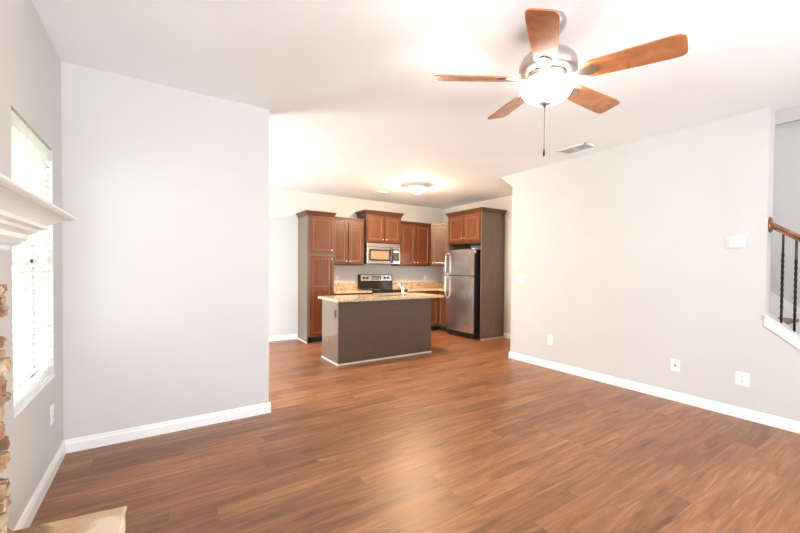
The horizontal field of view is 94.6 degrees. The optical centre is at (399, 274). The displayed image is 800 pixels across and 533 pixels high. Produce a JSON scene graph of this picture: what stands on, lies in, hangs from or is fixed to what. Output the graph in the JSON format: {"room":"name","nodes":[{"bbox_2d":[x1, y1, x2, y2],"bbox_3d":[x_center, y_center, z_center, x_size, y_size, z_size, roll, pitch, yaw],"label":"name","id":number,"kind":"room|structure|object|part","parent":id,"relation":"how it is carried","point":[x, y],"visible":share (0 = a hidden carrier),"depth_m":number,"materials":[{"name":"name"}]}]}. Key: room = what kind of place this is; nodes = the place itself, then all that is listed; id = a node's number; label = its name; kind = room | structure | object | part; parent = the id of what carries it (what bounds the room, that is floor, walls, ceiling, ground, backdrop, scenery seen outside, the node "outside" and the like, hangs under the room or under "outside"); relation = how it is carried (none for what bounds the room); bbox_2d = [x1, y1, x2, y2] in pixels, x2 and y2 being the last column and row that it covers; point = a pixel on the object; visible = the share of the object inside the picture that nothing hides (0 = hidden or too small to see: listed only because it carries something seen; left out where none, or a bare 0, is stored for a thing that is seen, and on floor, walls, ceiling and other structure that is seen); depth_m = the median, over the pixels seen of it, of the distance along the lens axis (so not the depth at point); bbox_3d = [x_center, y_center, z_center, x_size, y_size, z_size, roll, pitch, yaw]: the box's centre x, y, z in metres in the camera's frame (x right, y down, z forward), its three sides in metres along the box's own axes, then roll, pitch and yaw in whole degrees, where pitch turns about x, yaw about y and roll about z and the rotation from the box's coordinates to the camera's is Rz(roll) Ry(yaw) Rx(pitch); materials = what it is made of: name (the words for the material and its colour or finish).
{"room":"living room","nodes":[
{"label":"living room","id":0,"kind":"room"},
{"bbox_2d":[0,0,62,529],"bbox_3d":[-1.798,-0.090,1.563,0.160,2.757,9.385,0,1,-33],"label":"wall","id":1,"kind":"structure","parent":0,"point":[30,64],"depth_m":2.04,"materials":[{"name":"grey paint"}]},
{"bbox_2d":[12,236,54,417],"bbox_3d":[-2.078,-0.064,2.002,0.161,1.456,0.785,0,1,-33],"label":"window","id":2,"kind":"structure","parent":1,"relation":"in","point":[27,300],"depth_m":2.27,"materials":[{"name":"white"}]},
{"bbox_3d":[-2.120,-0.068,1.974,0.060,1.446,0.785,0,1,-33],"label":"frame","id":3,"kind":"part","parent":2,"relation":"part of","materials":[{"name":"white"}]},
{"bbox_2d":[11,110,51,411],"bbox_3d":[-2.038,-0.066,2.028,0.063,1.424,0.773,0,1,-33],"label":"window blind","id":4,"kind":"object","parent":2,"relation":"attached to","point":[28,152],"visible":0.64,"depth_m":2.02,"materials":[{"name":"white plastic"}]},
{"bbox_3d":[-1.898,-0.044,1.806,0.055,1.346,0.002,0,1,-33],"label":"ladder cord","id":5,"kind":"part","parent":4,"relation":"part of","materials":[{"name":"white fabric"}]},
{"bbox_3d":[-2.041,-0.049,2.026,0.055,1.346,0.002,0,1,-33],"label":"ladder cord","id":6,"kind":"part","parent":4,"relation":"part of","materials":[{"name":"white fabric"}]},
{"bbox_3d":[-2.047,0.637,2.037,0.049,0.018,0.769,0,1,-33],"label":"rail","id":7,"kind":"part","parent":4,"relation":"part of","materials":[{"name":"white plastic"}]},
{"bbox_3d":[-2.185,-0.053,2.246,0.055,1.346,0.002,0,1,-33],"label":"ladder cord","id":8,"kind":"part","parent":4,"relation":"part of","materials":[{"name":"white fabric"}]},
{"bbox_3d":[-2.084,0.656,2.014,0.161,0.016,0.783,0,1,-33],"label":"sill","id":9,"kind":"part","parent":2,"relation":"part of","materials":[{"name":"white wood"}]},
{"bbox_2d":[0,173,76,250],"bbox_3d":[-0.885,-0.086,0.579,0.288,0.257,2.058,0,1,-33],"label":"fireplace mantel","id":10,"kind":"object","parent":1,"relation":"attached to","point":[23,213],"visible":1,"depth_m":1.14,"materials":[{"name":"white wood"}]},
{"bbox_2d":[0,173,76,220],"bbox_3d":[-0.884,-0.207,0.577,0.288,0.016,2.058,0,1,-33],"label":"mantel shelf","id":11,"kind":"object","parent":10,"relation":"attached to","point":[11,192],"depth_m":1.04,"materials":[{"name":"white wood"}]},
{"bbox_2d":[13,440,65,530],"bbox_3d":[-1.970,1.233,1.993,0.016,0.094,1.504,0,1,-33],"label":"baseboard","id":12,"kind":"structure","parent":1,"relation":"attached to","point":[29,513],"depth_m":2.09,"materials":[{"name":"white wood"}]},
{"bbox_2d":[50,403,53,425],"bbox_3d":[-2.199,0.881,2.335,0.009,0.122,0.075,0,1,-33],"label":"wall outlet","id":13,"kind":"object","parent":1,"relation":"attached to","point":[52,405],"visible":1,"depth_m":2.32,"materials":[{"name":"white plastic"}]},
{"bbox_2d":[61,61,270,452],"bbox_3d":[-1.807,-0.115,3.030,1.428,2.757,0.136,0,1,-33],"label":"wall","id":14,"kind":"structure","parent":0,"point":[165,254],"depth_m":2.91,"materials":[{"name":"grey paint"}]},
{"bbox_2d":[269,188,442,335],"bbox_3d":[-1.571,-0.182,7.218,6.401,2.757,0.160,0,1,-33],"label":"wall","id":15,"kind":"structure","parent":0,"point":[284,205],"depth_m":6.88,"materials":[{"name":"grey paint"}]},
{"bbox_2d":[269,334,297,341],"bbox_3d":[-3.067,1.154,6.166,2.741,0.094,0.016,0,1,-33],"label":"baseboard","id":16,"kind":"structure","parent":15,"relation":"attached to","point":[290,336],"depth_m":6.76,"materials":[{"name":"white"}]},
{"bbox_2d":[334,283,357,289],"bbox_3d":[-1.180,0.227,7.372,0.728,0.129,0.020,0,1,-33],"label":"backsplash","id":17,"kind":"structure","parent":15,"relation":"attached to","point":[337,286],"depth_m":7.42,"materials":[{"name":"beige stone"}]},
{"bbox_2d":[334,216,364,264],"bbox_3d":[-1.079,-0.644,7.206,0.712,0.910,0.376,0,1,-33],"label":"upper cabinet","id":18,"kind":"object","parent":15,"relation":"attached to","point":[348,232],"visible":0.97,"depth_m":7.09,"materials":[{"name":"brown wood"}]},
{"bbox_3d":[-1.139,-0.616,6.988,0.314,0.810,0.020,0,1,-33],"label":"door","id":19,"kind":"part","parent":18,"relation":"part of","materials":[{"name":"brown wood"}]},
{"bbox_3d":[-0.994,-1.066,7.073,0.712,0.062,0.020,0,1,-33],"label":"crown trim","id":20,"kind":"part","parent":18,"relation":"part of","materials":[{"name":"brown wood"}]},
{"bbox_3d":[-0.856,-0.617,7.173,0.314,0.810,0.020,0,1,-33],"label":"door","id":21,"kind":"part","parent":18,"relation":"part of","materials":[{"name":"brown wood"}]},
{"bbox_2d":[355,209,403,244],"bbox_3d":[-0.414,-0.955,7.593,0.916,0.640,0.443,0,1,-33],"label":"upper cabinet","id":22,"kind":"object","parent":15,"relation":"attached to","point":[381,227],"visible":0.98,"depth_m":7.40,"materials":[{"name":"brown wood"}]},
{"bbox_3d":[-0.479,-0.911,7.335,0.366,0.510,0.020,0,1,-33],"label":"door","id":23,"kind":"part","parent":22,"relation":"part of","materials":[{"name":"brown wood"}]},
{"bbox_3d":[-0.412,-1.229,7.588,0.916,0.092,0.443,0,1,-33],"label":"crown trim","id":24,"kind":"part","parent":22,"relation":"part of","materials":[{"name":"brown wood"}]},
{"bbox_2d":[364,243,399,264],"bbox_3d":[-0.411,-0.427,7.593,0.783,0.413,0.466,0,1,-33],"label":"microwave","id":25,"kind":"object","parent":22,"relation":"attached to","point":[374,253],"visible":0.97,"depth_m":7.42,"materials":[{"name":"silver metal"}]},
{"bbox_3d":[-0.416,-0.387,7.406,0.570,0.330,0.030,0,1,-33],"label":"door","id":26,"kind":"part","parent":25,"relation":"part of","materials":[{"name":"silver metal"}]},
{"bbox_3d":[-0.087,-0.388,7.622,0.208,0.330,0.028,0,1,-33],"label":"control panel","id":27,"kind":"part","parent":25,"relation":"part of","materials":[{"name":"silver metal"}]},
{"bbox_3d":[-0.152,-0.912,7.548,0.366,0.510,0.020,0,1,-33],"label":"door","id":28,"kind":"part","parent":22,"relation":"part of","materials":[{"name":"brown wood"}]},
{"bbox_2d":[391,221,430,265],"bbox_3d":[0.255,-0.665,8.076,0.822,0.945,0.376,0,1,-33],"label":"upper cabinet","id":29,"kind":"object","parent":15,"relation":"attached to","point":[415,236],"visible":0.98,"depth_m":7.93,"materials":[{"name":"brown wood"}]},
{"bbox_3d":[0.172,-0.639,7.844,0.369,0.850,0.020,0,1,-33],"label":"door","id":30,"kind":"part","parent":29,"relation":"part of","materials":[{"name":"brown wood"}]},
{"bbox_3d":[0.341,-1.106,7.943,0.822,0.057,0.020,0,1,-33],"label":"crown trim","id":31,"kind":"part","parent":29,"relation":"part of","materials":[{"name":"brown wood"}]},
{"bbox_3d":[0.501,-0.640,8.059,0.369,0.850,0.020,0,1,-33],"label":"door","id":32,"kind":"part","parent":29,"relation":"part of","materials":[{"name":"brown wood"}]},
{"bbox_2d":[393,281,444,287],"bbox_3d":[0.660,0.232,8.039,1.443,0.129,0.915,0,1,-33],"label":"backsplash","id":33,"kind":"structure","parent":15,"relation":"attached to","point":[406,284],"depth_m":8.42,"materials":[{"name":"beige stone"}]},
{"bbox_2d":[30,329,799,532],"bbox_3d":[0.859,1.342,3.353,6.641,0.120,9.425,0,1,-33],"label":"floor","id":34,"kind":"structure","parent":0,"point":[463,435],"depth_m":2.56,"materials":[{"name":"brown wood"}]},
{"bbox_2d":[12,506,126,532],"bbox_3d":[-0.844,1.145,0.675,0.457,0.333,1.910,0,1,-33],"label":"raised hearth","id":35,"kind":"object","parent":34,"relation":"on","point":[112,520],"visible":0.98,"depth_m":1.42,"materials":[{"name":"beige stone"}]},
{"bbox_2d":[0,284,12,532],"bbox_3d":[-0.969,0.508,0.564,0.130,0.919,1.756,0,1,-33],"label":"stone fireplace","id":36,"kind":"object","parent":35,"relation":"on","point":[5,362],"visible":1,"depth_m":1.28,"materials":[{"name":"brown stone"}]},
{"bbox_2d":[296,210,336,343],"bbox_3d":[-1.554,0.036,6.801,0.572,2.335,0.561,0,1,-33],"label":"pantry cabinet","id":37,"kind":"object","parent":34,"relation":"on","point":[315,228],"visible":0.93,"depth_m":6.59,"materials":[{"name":"brown wood"}]},
{"bbox_3d":[-1.545,-1.088,6.783,0.572,0.087,0.558,0,1,-33],"label":"crown trim","id":38,"kind":"part","parent":37,"relation":"part of","materials":[{"name":"brown wood"}]},
{"bbox_3d":[-1.415,0.370,6.610,0.425,1.425,0.020,0,1,-33],"label":"door","id":39,"kind":"part","parent":37,"relation":"part of","materials":[{"name":"brown wood"}]},
{"bbox_3d":[-1.405,-0.715,6.592,0.425,0.645,0.020,0,1,-33],"label":"door","id":40,"kind":"part","parent":37,"relation":"part of","materials":[{"name":"brown wood"}]},
{"bbox_2d":[334,293,370,294],"bbox_3d":[-1.011,0.769,7.118,0.725,0.868,0.651,0,1,-33],"label":"base cabinet","id":41,"kind":"object","parent":34,"relation":"on","point":[334,293],"visible":0.05,"depth_m":6.85,"materials":[{"name":"brown"}]},
{"bbox_2d":[334,283,371,293],"bbox_3d":[-1.011,0.251,7.114,0.728,0.166,0.638,0,1,-33],"label":"countertop","id":42,"kind":"structure","parent":41,"relation":"on","point":[339,288],"depth_m":7.32,"materials":[{"name":"beige stone"}]},
{"bbox_2d":[321,298,431,365],"bbox_3d":[-0.345,0.798,5.729,1.624,0.868,0.655,0,1,-33],"label":"kitchen island","id":43,"kind":"object","parent":34,"relation":"on","point":[359,331],"visible":0.86,"depth_m":5.37,"materials":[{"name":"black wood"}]},
{"bbox_3d":[-1.003,0.799,5.291,0.020,0.868,0.574,0,1,-33],"label":"panel","id":44,"kind":"part","parent":43,"relation":"part of","materials":[{"name":"brown wood"}]},
{"bbox_3d":[-0.336,1.222,5.716,1.624,0.020,0.607,0,1,-33],"label":"shoe moulding","id":45,"kind":"part","parent":43,"relation":"part of","materials":[{"name":"beige wood"}]},
{"bbox_2d":[318,293,443,301],"bbox_3d":[-0.268,0.344,5.799,1.850,0.036,0.750,0,1,-33],"label":"island countertop","id":46,"kind":"structure","parent":43,"relation":"on","point":[364,297],"depth_m":5.56,"materials":[{"name":"beige stone"}]},
{"bbox_2d":[393,282,404,295],"bbox_3d":[-0.013,0.216,5.795,0.090,0.226,0.247,0,1,-33],"label":"kitchen faucet","id":47,"kind":"object","parent":46,"relation":"on","point":[402,286],"visible":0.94,"depth_m":5.71,"materials":[{"name":"silver metal"}]},
{"bbox_2d":[358,274,407,293],"bbox_3d":[-0.343,0.590,7.507,0.810,1.185,0.706,0,1,-33],"label":"range","id":48,"kind":"object","parent":34,"relation":"on","point":[376,283],"visible":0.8,"depth_m":7.66,"materials":[{"name":"black metal"}]},
{"bbox_3d":[-0.493,0.064,7.758,0.741,0.115,0.020,0,1,-33],"label":"control panel","id":49,"kind":"part","parent":48,"relation":"part of","materials":[{"name":"silver metal"}]},
{"bbox_2d":[361,288,407,290],"bbox_3d":[-0.337,0.297,7.497,0.810,0.019,0.600,0,1,-33],"label":"cooktop","id":50,"kind":"object","parent":48,"relation":"in","point":[371,289],"depth_m":7.35,"materials":[{"name":"black glass"}]},
{"bbox_2d":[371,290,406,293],"bbox_3d":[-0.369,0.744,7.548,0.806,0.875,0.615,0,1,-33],"label":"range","id":51,"kind":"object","parent":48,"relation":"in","point":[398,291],"depth_m":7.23,"materials":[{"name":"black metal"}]},
{"bbox_3d":[-0.191,0.652,7.274,0.796,0.610,0.035,0,1,-33],"label":"oven door","id":52,"kind":"part","parent":48,"relation":"part of","materials":[{"name":"silver metal"}]},
{"bbox_2d":[408,291,438,330],"bbox_3d":[0.329,0.766,7.992,0.835,0.868,0.651,0,1,-33],"label":"base cabinet","id":53,"kind":"object","parent":34,"relation":"on","point":[434,301],"visible":0.22,"depth_m":7.91,"materials":[{"name":"brown wood"}]},
{"bbox_3d":[0.660,0.430,7.858,0.402,0.150,0.020,0,1,-33],"label":"drawer","id":54,"kind":"part","parent":53,"relation":"part of","materials":[{"name":"brown wood"}]},
{"bbox_3d":[0.657,0.805,7.864,0.402,0.560,0.020,0,1,-33],"label":"door","id":55,"kind":"part","parent":53,"relation":"part of","materials":[{"name":"brown wood"}]},
{"bbox_2d":[436,291,446,331],"bbox_3d":[0.987,0.767,8.265,0.651,0.868,0.913,0,1,-33],"label":"base cabinet","id":56,"kind":"object","parent":34,"relation":"on","point":[442,301],"visible":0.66,"depth_m":7.89,"materials":[{"name":"brown wood"}]},
{"bbox_2d":[393,281,444,291],"bbox_3d":[0.660,0.250,8.039,1.443,0.166,0.915,0,1,-33],"label":"countertop","id":57,"kind":"structure","parent":56,"relation":"on","point":[411,286],"depth_m":8.30,"materials":[{"name":"beige stone"}]},
{"bbox_3d":[0.915,0.723,7.849,0.020,0.730,0.265,0,1,-33],"label":"door","id":58,"kind":"part","parent":56,"relation":"part of","materials":[{"name":"brown wood"}]},
{"bbox_2d":[445,248,480,338],"bbox_3d":[1.417,0.354,7.420,0.756,1.730,0.796,0,1,-33],"label":"refrigerator","id":59,"kind":"object","parent":34,"relation":"on","point":[463,266],"visible":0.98,"depth_m":7.13,"materials":[{"name":"silver metal"}]},
{"bbox_3d":[1.183,0.563,7.274,0.069,1.083,0.795,0,1,-33],"label":"fresh food door","id":60,"kind":"part","parent":59,"relation":"part of","materials":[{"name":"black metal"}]},
{"bbox_3d":[1.190,-0.244,7.260,0.069,0.503,0.795,0,1,-33],"label":"freezer door","id":61,"kind":"part","parent":59,"relation":"part of","materials":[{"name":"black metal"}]},
{"bbox_2d":[446,207,506,340],"bbox_3d":[1.501,-0.023,7.450,0.678,2.485,1.055,0,1,-33],"label":"tall cabinet","id":62,"kind":"object","parent":34,"relation":"on","point":[483,226],"visible":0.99,"depth_m":7.08,"materials":[{"name":"brown wood"}]},
{"bbox_3d":[1.135,-0.917,7.461,0.020,0.515,0.442,0,1,-33],"label":"door","id":63,"kind":"part","parent":62,"relation":"part of","materials":[{"name":"brown wood"}]},
{"bbox_3d":[1.260,-0.005,7.864,0.628,2.430,0.019,0,1,-33],"label":"panel","id":64,"kind":"part","parent":62,"relation":"part of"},
{"bbox_3d":[1.378,-0.909,7.088,0.020,0.515,0.428,0,1,-33],"label":"door","id":65,"kind":"part","parent":62,"relation":"part of","materials":[{"name":"brown wood"}]},
{"bbox_3d":[1.512,-1.225,7.430,0.678,0.082,1.055,0,1,-33],"label":"crown trim","id":66,"kind":"part","parent":62,"relation":"part of","materials":[{"name":"brown wood"}]},
{"bbox_3d":[1.768,1.215,7.074,0.610,0.025,0.012,0,1,-33],"label":"shoe moulding","id":67,"kind":"part","parent":62,"relation":"part of","materials":[{"name":"beige wood"}]},
{"bbox_3d":[1.775,0.013,7.071,0.633,2.430,0.020,0,1,-33],"label":"panel","id":68,"kind":"part","parent":62,"relation":"part of","materials":[{"name":"brown wood"}]},
{"bbox_2d":[770,292,799,332],"bbox_3d":[3.329,0.143,4.051,0.835,2.867,3.840,0,1,-33],"label":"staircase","id":69,"kind":"structure","parent":34,"relation":"on","point":[774,299],"depth_m":3.80,"materials":[{"name":"white"}]},
{"bbox_2d":[32,0,799,208],"bbox_3d":[0.884,-1.575,3.304,6.641,0.200,9.425,0,1,-33],"label":"ceiling","id":70,"kind":"structure","parent":0,"point":[357,106],"depth_m":2.66,"materials":[{"name":"white paint"}]},
{"bbox_2d":[406,183,427,193],"bbox_3d":[0.289,-1.455,6.278,0.360,0.149,0.360,0,1,-33],"label":"ceiling light","id":71,"kind":"object","parent":70,"relation":"attached to","point":[416,188],"visible":1,"depth_m":6.16,"materials":[{"name":"white glass"}]},
{"bbox_2d":[435,8,687,155],"bbox_3d":[0.884,-1.070,2.146,1.213,0.768,1.252,0,1,-33],"label":"ceiling fan","id":72,"kind":"object","parent":70,"relation":"hanging from","point":[546,72],"visible":1,"depth_m":1.99,"materials":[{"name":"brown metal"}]},
{"bbox_3d":[0.425,-1.155,2.166,0.440,0.066,0.144,1,1,6],"label":"fan blade","id":73,"kind":"part","parent":72,"relation":"part of","materials":[{"name":"brown wood"}]},
{"bbox_3d":[0.755,-1.156,2.542,0.146,0.054,0.440,0,1,-12],"label":"fan blade","id":74,"kind":"part","parent":72,"relation":"part of","materials":[{"name":"brown wood"}]},
{"bbox_3d":[0.677,-1.110,1.740,0.143,0.054,0.440,1,1,23],"label":"fan blade","id":75,"kind":"part","parent":72,"relation":"part of","materials":[{"name":"brown wood"}]},
{"bbox_3d":[0.845,-1.049,2.131,0.288,0.111,0.288,0,1,-33],"label":"lamp shade","id":76,"kind":"part","parent":72,"relation":"part of","materials":[{"name":"white glass"}]},
{"bbox_3d":[1.216,-1.113,2.339,0.443,0.040,0.149,0,1,-33],"label":"fan blade","id":77,"kind":"part","parent":72,"relation":"part of","materials":[{"name":"brown wood"}]},
{"bbox_3d":[1.163,-1.086,1.846,0.439,0.067,0.145,1,1,40],"label":"fan blade","id":78,"kind":"part","parent":72,"relation":"part of","materials":[{"name":"brown wood"}]},
{"bbox_2d":[556,142,596,154],"bbox_3d":[2.066,-1.475,4.322,0.240,0.012,0.365,0,1,-33],"label":"ceiling vent","id":79,"kind":"object","parent":70,"relation":"in","point":[584,146],"visible":1,"depth_m":4.31,"materials":[{"name":"white metal"}]},
{"bbox_2d":[443,195,511,333],"bbox_3d":[1.932,-0.158,7.560,0.160,2.757,3.097,0,1,-33],"label":"wall","id":80,"kind":"structure","parent":0,"point":[504,203],"depth_m":7.20,"materials":[{"name":"grey paint"}]},
{"bbox_2d":[430,223,447,266],"bbox_3d":[0.935,-0.663,8.352,0.638,0.945,0.658,0,1,-33],"label":"upper cabinet","id":81,"kind":"object","parent":80,"relation":"attached to","point":[438,240],"visible":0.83,"depth_m":8.14,"materials":[{"name":"brown wood"}]},
{"bbox_3d":[0.893,-1.110,8.119,0.428,0.045,0.039,1,1,12],"label":"crown trim","id":82,"kind":"part","parent":81,"relation":"part of","materials":[{"name":"brown wood"}]},
{"bbox_2d":[503,333,509,338],"bbox_3d":[2.364,1.192,6.740,0.016,0.094,1.202,0,1,-33],"label":"baseboard","id":83,"kind":"structure","parent":80,"relation":"attached to","point":[505,335],"depth_m":7.17,"materials":[{"name":"white wood"}]},
{"bbox_2d":[501,174,512,186],"bbox_3d":[2.139,-1.412,5.958,1.239,0.192,0.235,0,1,-33],"label":"wall","id":84,"kind":"structure","parent":0,"point":[509,179],"depth_m":5.57,"materials":[{"name":"grey paint"}]},
{"bbox_2d":[510,105,799,421],"bbox_3d":[3.823,-1.343,3.378,1.239,5.300,5.928,0,1,-33],"label":"wall","id":85,"kind":"structure","parent":0,"point":[621,253],"depth_m":3.85,"materials":[{"name":"grey paint"}]},
{"bbox_2d":[517,275,523,282],"bbox_3d":[1.762,0.060,5.391,0.018,0.122,0.118,0,1,-33],"label":"light switch","id":86,"kind":"object","parent":85,"relation":"attached to","point":[520,279],"visible":1,"depth_m":5.40,"materials":[{"name":"white plastic"}]},
{"bbox_2d":[548,335,552,344],"bbox_3d":[2.031,0.881,4.989,0.009,0.122,0.075,0,1,-33],"label":"wall outlet","id":87,"kind":"object","parent":85,"relation":"attached to","point":[550,338],"visible":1,"depth_m":4.98,"materials":[{"name":"white plastic"}]},
{"bbox_2d":[509,352,799,433],"bbox_3d":[2.716,1.242,3.935,0.016,0.094,3.914,0,1,-33],"label":"baseboard","id":88,"kind":"structure","parent":85,"relation":"attached to","point":[758,417],"depth_m":3.77,"materials":[{"name":"white wood"}]},
{"bbox_2d":[671,359,679,371],"bbox_3d":[2.818,0.926,3.778,0.016,0.122,0.080,0,1,-33],"label":"cable jack plate","id":89,"kind":"object","parent":85,"relation":"attached to","point":[675,364],"visible":1,"depth_m":3.78,"materials":[{"name":"white plastic"}]},
{"bbox_2d":[726,236,745,247],"bbox_3d":[3.070,-0.299,3.377,0.029,0.106,0.142,0,1,-33],"label":"thermostat","id":90,"kind":"object","parent":85,"relation":"attached to","point":[737,241],"visible":1,"depth_m":3.36,"materials":[{"name":"white plastic"}]},
{"bbox_2d":[735,371,749,386],"bbox_3d":[3.104,0.945,3.346,0.009,0.122,0.098,0,1,-33],"label":"wall outlet","id":91,"kind":"object","parent":85,"relation":"attached to","point":[743,379],"visible":1,"depth_m":3.34,"materials":[{"name":"white plastic"}]},
{"bbox_2d":[740,375,744,382],"bbox_3d":[3.102,0.945,3.344,0.003,0.068,0.034,0,1,-33],"label":"receptacle","id":92,"kind":"object","parent":91,"relation":"attached to","point":[742,377],"depth_m":3.34,"materials":[{"name":"white plastic"}]},
{"bbox_2d":[764,314,799,349],"bbox_3d":[3.480,0.850,2.756,0.024,0.992,1.119,0,1,-33],"label":"trim","id":93,"kind":"structure","parent":85,"relation":"attached to","point":[769,323],"depth_m":3.12,"materials":[{"name":"white wood"}]},
{"bbox_2d":[768,217,799,331],"bbox_3d":[3.549,0.355,2.796,0.104,1.710,1.110,0,1,-33],"label":"stair railing","id":94,"kind":"object","parent":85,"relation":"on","point":[772,226],"visible":0.99,"depth_m":3.15,"materials":[{"name":"brown wood"}]},
{"bbox_3d":[3.541,-0.051,2.809,0.068,0.806,1.035,0,1,-33],"label":"handrail","id":95,"kind":"part","parent":94,"relation":"part of","materials":[{"name":"brown wood"}]}
]}

